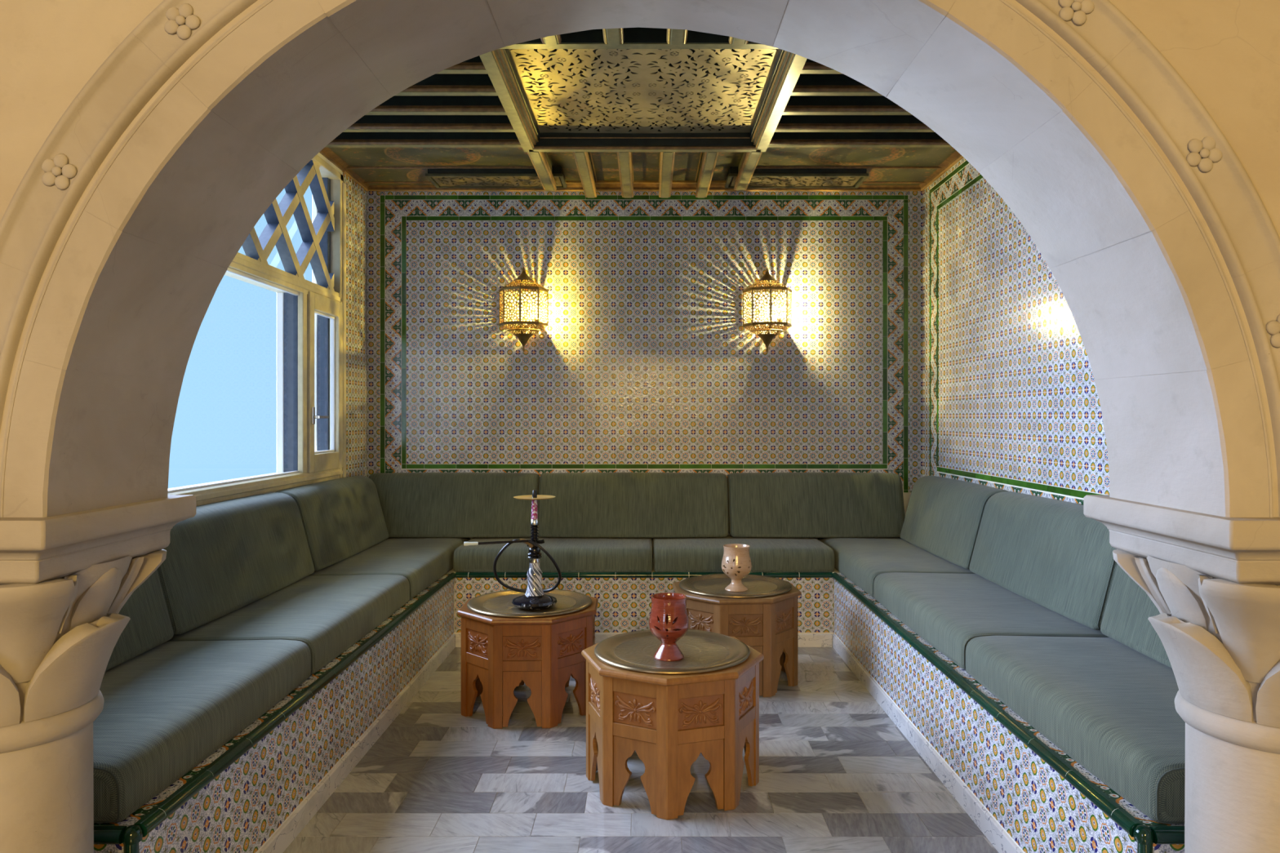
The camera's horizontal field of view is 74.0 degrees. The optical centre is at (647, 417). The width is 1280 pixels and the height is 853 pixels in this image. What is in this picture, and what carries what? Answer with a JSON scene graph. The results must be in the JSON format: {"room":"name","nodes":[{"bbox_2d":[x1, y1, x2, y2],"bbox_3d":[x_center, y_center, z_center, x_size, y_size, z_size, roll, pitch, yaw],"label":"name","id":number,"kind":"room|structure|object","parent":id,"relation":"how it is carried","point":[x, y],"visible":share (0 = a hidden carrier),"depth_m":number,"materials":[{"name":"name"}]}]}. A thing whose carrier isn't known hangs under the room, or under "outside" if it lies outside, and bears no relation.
{"room":"hookah lounge","nodes":[
{"label":"hookah lounge","id":0,"kind":"room"},
{"bbox_2d":[198,152,366,506],"bbox_3d":[-1.842,-0.226,3.532,0.162,2.950,3.824,0,0,0],"label":"wall","id":1,"kind":"structure","parent":0,"point":[356,196],"depth_m":5.12,"materials":[{"name":"beige tile"}]},
{"bbox_2d":[168,155,346,506],"bbox_3d":[-1.800,-0.526,3.543,0.186,1.740,2.726,0,0,0],"label":"window","id":2,"kind":"structure","parent":1,"relation":"in","point":[311,317],"depth_m":4.39,"materials":[{"name":"beige paint"}]},
{"bbox_2d":[0,0,1279,517],"bbox_3d":[0.000,-0.301,1.539,5.800,3.100,0.368,0,0,0],"label":"arch","id":3,"kind":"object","parent":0,"point":[1135,144],"depth_m":1.37,"materials":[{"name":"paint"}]},
{"bbox_2d":[283,647,998,852],"bbox_3d":[0.000,1.289,0.000,6.400,0.080,12.000,0,0,0],"label":"floor","id":4,"kind":"structure","parent":0,"point":[837,775],"depth_m":2.85,"materials":[{"name":"grey tile"}]},
{"bbox_2d":[0,494,195,852],"bbox_3d":[-1.164,0.705,1.545,0.450,1.088,0.450,0,0,0],"label":"stone column","id":5,"kind":"structure","parent":4,"relation":"on","point":[66,580],"depth_m":1.47,"materials":[{"name":"beige stone"}]},
{"bbox_2d":[457,595,598,728],"bbox_3d":[-0.510,1.028,3.687,0.584,0.441,0.584,0,0,44],"label":"table","id":6,"kind":"object","parent":4,"relation":"on","point":[500,655],"visible":0.9,"depth_m":3.43,"materials":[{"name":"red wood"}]},
{"bbox_2d":[466,588,591,617],"bbox_3d":[-0.510,0.800,3.687,0.537,0.014,0.537,0,0,0],"label":"round tray","id":7,"kind":"object","parent":6,"relation":"on","point":[499,603],"visible":0.88,"depth_m":3.64,"materials":[{"name":"gold metal"}]},
{"bbox_2d":[463,489,561,609],"bbox_3d":[-0.562,0.556,3.604,0.386,0.498,0.235,0,0,0],"label":"hookah","id":8,"kind":"object","parent":7,"relation":"on","point":[534,598],"visible":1,"depth_m":3.58,"materials":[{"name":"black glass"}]},
{"bbox_2d":[93,554,1184,852],"bbox_3d":[-0.020,1.044,3.522,3.484,0.409,3.592,0,0,0],"label":"tiled bench","id":9,"kind":"object","parent":4,"relation":"on","point":[256,793],"visible":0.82,"depth_m":2.71,"materials":[{"name":"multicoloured tile"}]},
{"bbox_2d":[93,639,311,822],"bbox_3d":[-1.426,0.784,2.277,0.663,0.132,1.019,0,0,0],"label":"seat cushion","id":10,"kind":"object","parent":9,"relation":"on","point":[171,706],"visible":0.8,"depth_m":2.18,"materials":[{"name":"green fabric"}]},
{"bbox_2d":[105,568,173,671],"bbox_3d":[-1.644,0.529,2.272,0.228,0.378,0.999,0,0,0],"label":"cushion","id":11,"kind":"object","parent":10,"relation":"on","point":[149,626],"visible":0.23,"depth_m":2.62,"materials":[{"name":"green fabric"}]},
{"bbox_2d":[167,574,409,674],"bbox_3d":[-1.426,0.784,3.365,0.663,0.132,1.144,0,0,0],"label":"seat cushion","id":12,"kind":"object","parent":9,"relation":"on","point":[328,614],"visible":0.66,"depth_m":3.19,"materials":[{"name":"green fabric"}]},
{"bbox_2d":[157,492,314,635],"bbox_3d":[-1.644,0.529,3.357,0.228,0.378,1.159,0,0,0],"label":"cushion","id":13,"kind":"object","parent":12,"relation":"on","point":[233,554],"visible":0.65,"depth_m":3.23,"materials":[{"name":"green fabric"}]},
{"bbox_2d":[307,537,470,599],"bbox_3d":[-1.426,0.784,4.620,0.663,0.132,1.354,0,0,0],"label":"seat cushion","id":14,"kind":"object","parent":9,"relation":"on","point":[422,562],"visible":0.38,"depth_m":4.35,"materials":[{"name":"green fabric"}]},
{"bbox_2d":[275,475,388,571],"bbox_3d":[-1.644,0.529,4.503,0.228,0.378,1.119,0,0,0],"label":"cushion","id":15,"kind":"object","parent":14,"relation":"on","point":[342,518],"visible":0.78,"depth_m":4.36,"materials":[{"name":"green fabric"}]},
{"bbox_2d":[368,472,539,537],"bbox_3d":[-1.194,0.529,5.197,1.046,0.378,0.238,0,0,0],"label":"cushion","id":16,"kind":"object","parent":14,"relation":"on","point":[413,504],"visible":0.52,"depth_m":5.13,"materials":[{"name":"green fabric"}]},
{"bbox_2d":[453,536,652,572],"bbox_3d":[-0.522,0.784,4.973,1.099,0.132,0.623,0,0,0],"label":"seat cushion","id":17,"kind":"object","parent":9,"relation":"on","point":[570,554],"visible":0.84,"depth_m":4.67,"materials":[{"name":"green fabric"}]},
{"bbox_2d":[537,472,728,537],"bbox_3d":[-0.088,0.529,5.197,1.154,0.378,0.238,0,0,0],"label":"cushion","id":18,"kind":"object","parent":17,"relation":"on","point":[584,504],"visible":0.93,"depth_m":5.13,"materials":[{"name":"green fabric"}]},
{"bbox_2d":[653,535,834,572],"bbox_3d":[0.532,0.784,4.973,0.999,0.132,0.623,0,0,0],"label":"seat cushion","id":19,"kind":"object","parent":9,"relation":"on","point":[705,554],"visible":0.83,"depth_m":4.67,"materials":[{"name":"green fabric"}]},
{"bbox_2d":[727,472,905,537],"bbox_3d":[1.026,0.529,5.197,1.062,0.378,0.238,0,0,0],"label":"cushion","id":20,"kind":"object","parent":19,"relation":"on","point":[761,504],"visible":0.86,"depth_m":5.13,"materials":[{"name":"green fabric"}]},
{"bbox_2d":[818,537,974,597],"bbox_3d":[1.384,0.784,4.645,0.663,0.132,1.304,0,0,0],"label":"seat cushion","id":21,"kind":"object","parent":9,"relation":"on","point":[860,560],"visible":0.37,"depth_m":4.39,"materials":[{"name":"green fabric"}]},
{"bbox_2d":[900,475,1007,568],"bbox_3d":[1.610,0.529,4.532,0.228,0.378,1.079,0,0,0],"label":"cushion","id":22,"kind":"object","parent":21,"relation":"on","point":[943,518],"visible":0.77,"depth_m":4.40,"materials":[{"name":"green fabric"}]},
{"bbox_2d":[873,572,1108,670],"bbox_3d":[1.384,0.784,3.415,0.663,0.132,1.144,0,0,0],"label":"seat cushion","id":23,"kind":"object","parent":9,"relation":"on","point":[946,611],"visible":0.56,"depth_m":3.23,"materials":[{"name":"green fabric"}]},
{"bbox_2d":[968,491,1116,630],"bbox_3d":[1.610,0.529,3.415,0.228,0.378,1.144,0,0,0],"label":"cushion","id":24,"kind":"object","parent":23,"relation":"on","point":[1046,552],"visible":0.61,"depth_m":3.29,"materials":[{"name":"green fabric"}]},
{"bbox_2d":[965,635,1185,823],"bbox_3d":[1.384,0.784,2.301,0.663,0.132,1.072,0,0,0],"label":"seat cushion","id":25,"kind":"object","parent":9,"relation":"on","point":[1108,705],"visible":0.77,"depth_m":2.20,"materials":[{"name":"green fabric"}]},
{"bbox_2d":[1100,563,1172,668],"bbox_3d":[1.610,0.529,2.305,0.228,0.378,1.064,0,0,0],"label":"cushion","id":26,"kind":"object","parent":25,"relation":"on","point":[1128,608],"visible":0.27,"depth_m":2.67,"materials":[{"name":"green fabric"}]},
{"bbox_2d":[581,634,764,819],"bbox_3d":[0.084,1.028,2.933,0.584,0.441,0.584,0,0,27],"label":"table","id":27,"kind":"object","parent":4,"relation":"on","point":[668,720],"visible":0.84,"depth_m":2.69,"materials":[{"name":"brown wood"}]},
{"bbox_2d":[594,629,750,674],"bbox_3d":[0.084,0.800,2.933,0.537,0.014,0.537,0,0,0],"label":"round tray","id":28,"kind":"object","parent":27,"relation":"on","point":[703,651],"visible":0.91,"depth_m":2.91,"materials":[{"name":"gold metal"}]},
{"bbox_2d":[648,592,688,661],"bbox_3d":[0.071,0.702,2.852,0.134,0.205,0.134,0,0,0],"label":"goblet","id":29,"kind":"object","parent":28,"relation":"on","point":[669,609],"visible":1,"depth_m":2.81,"materials":[{"name":"red ceramic"}]},
{"bbox_2d":[671,581,801,697],"bbox_3d":[0.419,1.028,4.063,0.584,0.441,0.584,0,0,41],"label":"table","id":30,"kind":"object","parent":4,"relation":"on","point":[768,624],"visible":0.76,"depth_m":3.81,"materials":[{"name":"beige wood"}]},
{"bbox_2d":[679,573,791,597],"bbox_3d":[0.419,0.800,4.063,0.537,0.014,0.537,0,0,0],"label":"round tray","id":31,"kind":"object","parent":30,"relation":"on","point":[713,584],"visible":0.94,"depth_m":4.05,"materials":[{"name":"gold metal"}]},
{"bbox_2d":[720,543,751,591],"bbox_3d":[0.416,0.701,3.972,0.143,0.206,0.143,0,0,0],"label":"goblet","id":32,"kind":"object","parent":31,"relation":"on","point":[736,563],"visible":1,"depth_m":3.92,"materials":[{"name":"beige ceramic"}]},
{"bbox_2d":[1083,494,1279,852],"bbox_3d":[1.132,0.705,1.545,0.450,1.088,0.450,0,0,0],"label":"stone column","id":33,"kind":"structure","parent":4,"relation":"on","point":[1213,581],"depth_m":1.47,"materials":[{"name":"beige stone"}]},
{"bbox_2d":[319,27,963,197],"bbox_3d":[-0.018,-1.527,3.547,3.791,0.348,3.754,0,0,0],"label":"ceiling","id":34,"kind":"structure","parent":0,"point":[454,117],"depth_m":4.42,"materials":[{"name":"black paint"}]},
{"bbox_2d":[425,166,567,187],"bbox_3d":[-0.887,-1.429,5.035,0.795,0.065,0.260,0,0,0],"label":"ceiling vent","id":35,"kind":"object","parent":34,"relation":"in","point":[439,178],"visible":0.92,"depth_m":4.98,"materials":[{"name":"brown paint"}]},
{"bbox_2d":[479,26,807,151],"bbox_3d":[-0.014,-1.456,3.702,1.232,0.200,1.256,0,0,0],"label":"frame","id":36,"kind":"object","parent":34,"relation":"attached to","point":[499,64],"visible":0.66,"depth_m":3.75,"materials":[{"name":"gold paint"}]},
{"bbox_2d":[508,48,779,133],"bbox_3d":[-0.014,-1.437,3.705,1.064,0.011,1.158,0,0,0],"label":"ceiling panel","id":37,"kind":"object","parent":36,"relation":"attached to","point":[646,82],"visible":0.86,"depth_m":3.70,"materials":[{"name":"metal"}]},
{"bbox_2d":[724,166,868,187],"bbox_3d":[0.873,-1.429,5.035,0.810,0.065,0.260,0,0,0],"label":"ceiling vent","id":38,"kind":"object","parent":34,"relation":"in","point":[761,178],"visible":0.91,"depth_m":4.98,"materials":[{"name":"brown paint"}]},
{"bbox_2d":[366,170,923,554],"bbox_3d":[-0.018,-0.226,5.383,3.791,2.950,0.122,0,0,0],"label":"wall","id":39,"kind":"structure","parent":0,"point":[645,360],"depth_m":5.32,"materials":[{"name":"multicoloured tile"}]},
{"bbox_2d":[498,266,548,351],"bbox_3d":[-0.771,-0.674,5.223,0.312,0.532,0.198,0,0,0],"label":"wall lantern","id":40,"kind":"object","parent":39,"relation":"attached to","point":[523,338],"visible":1,"depth_m":5.17,"materials":[{"name":"brown metal"}]},
{"bbox_2d":[742,267,792,352],"bbox_3d":[0.744,-0.670,5.223,0.312,0.532,0.198,0,0,0],"label":"wall lantern","id":41,"kind":"object","parent":39,"relation":"attached to","point":[766,278],"visible":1,"depth_m":5.17,"materials":[{"name":"brown metal"}]},
{"bbox_2d":[923,157,1109,505],"bbox_3d":[1.787,-0.226,3.532,0.122,2.950,3.824,0,0,0],"label":"wall","id":42,"kind":"structure","parent":0,"point":[1011,401],"depth_m":4.19,"materials":[{"name":"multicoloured tile"}]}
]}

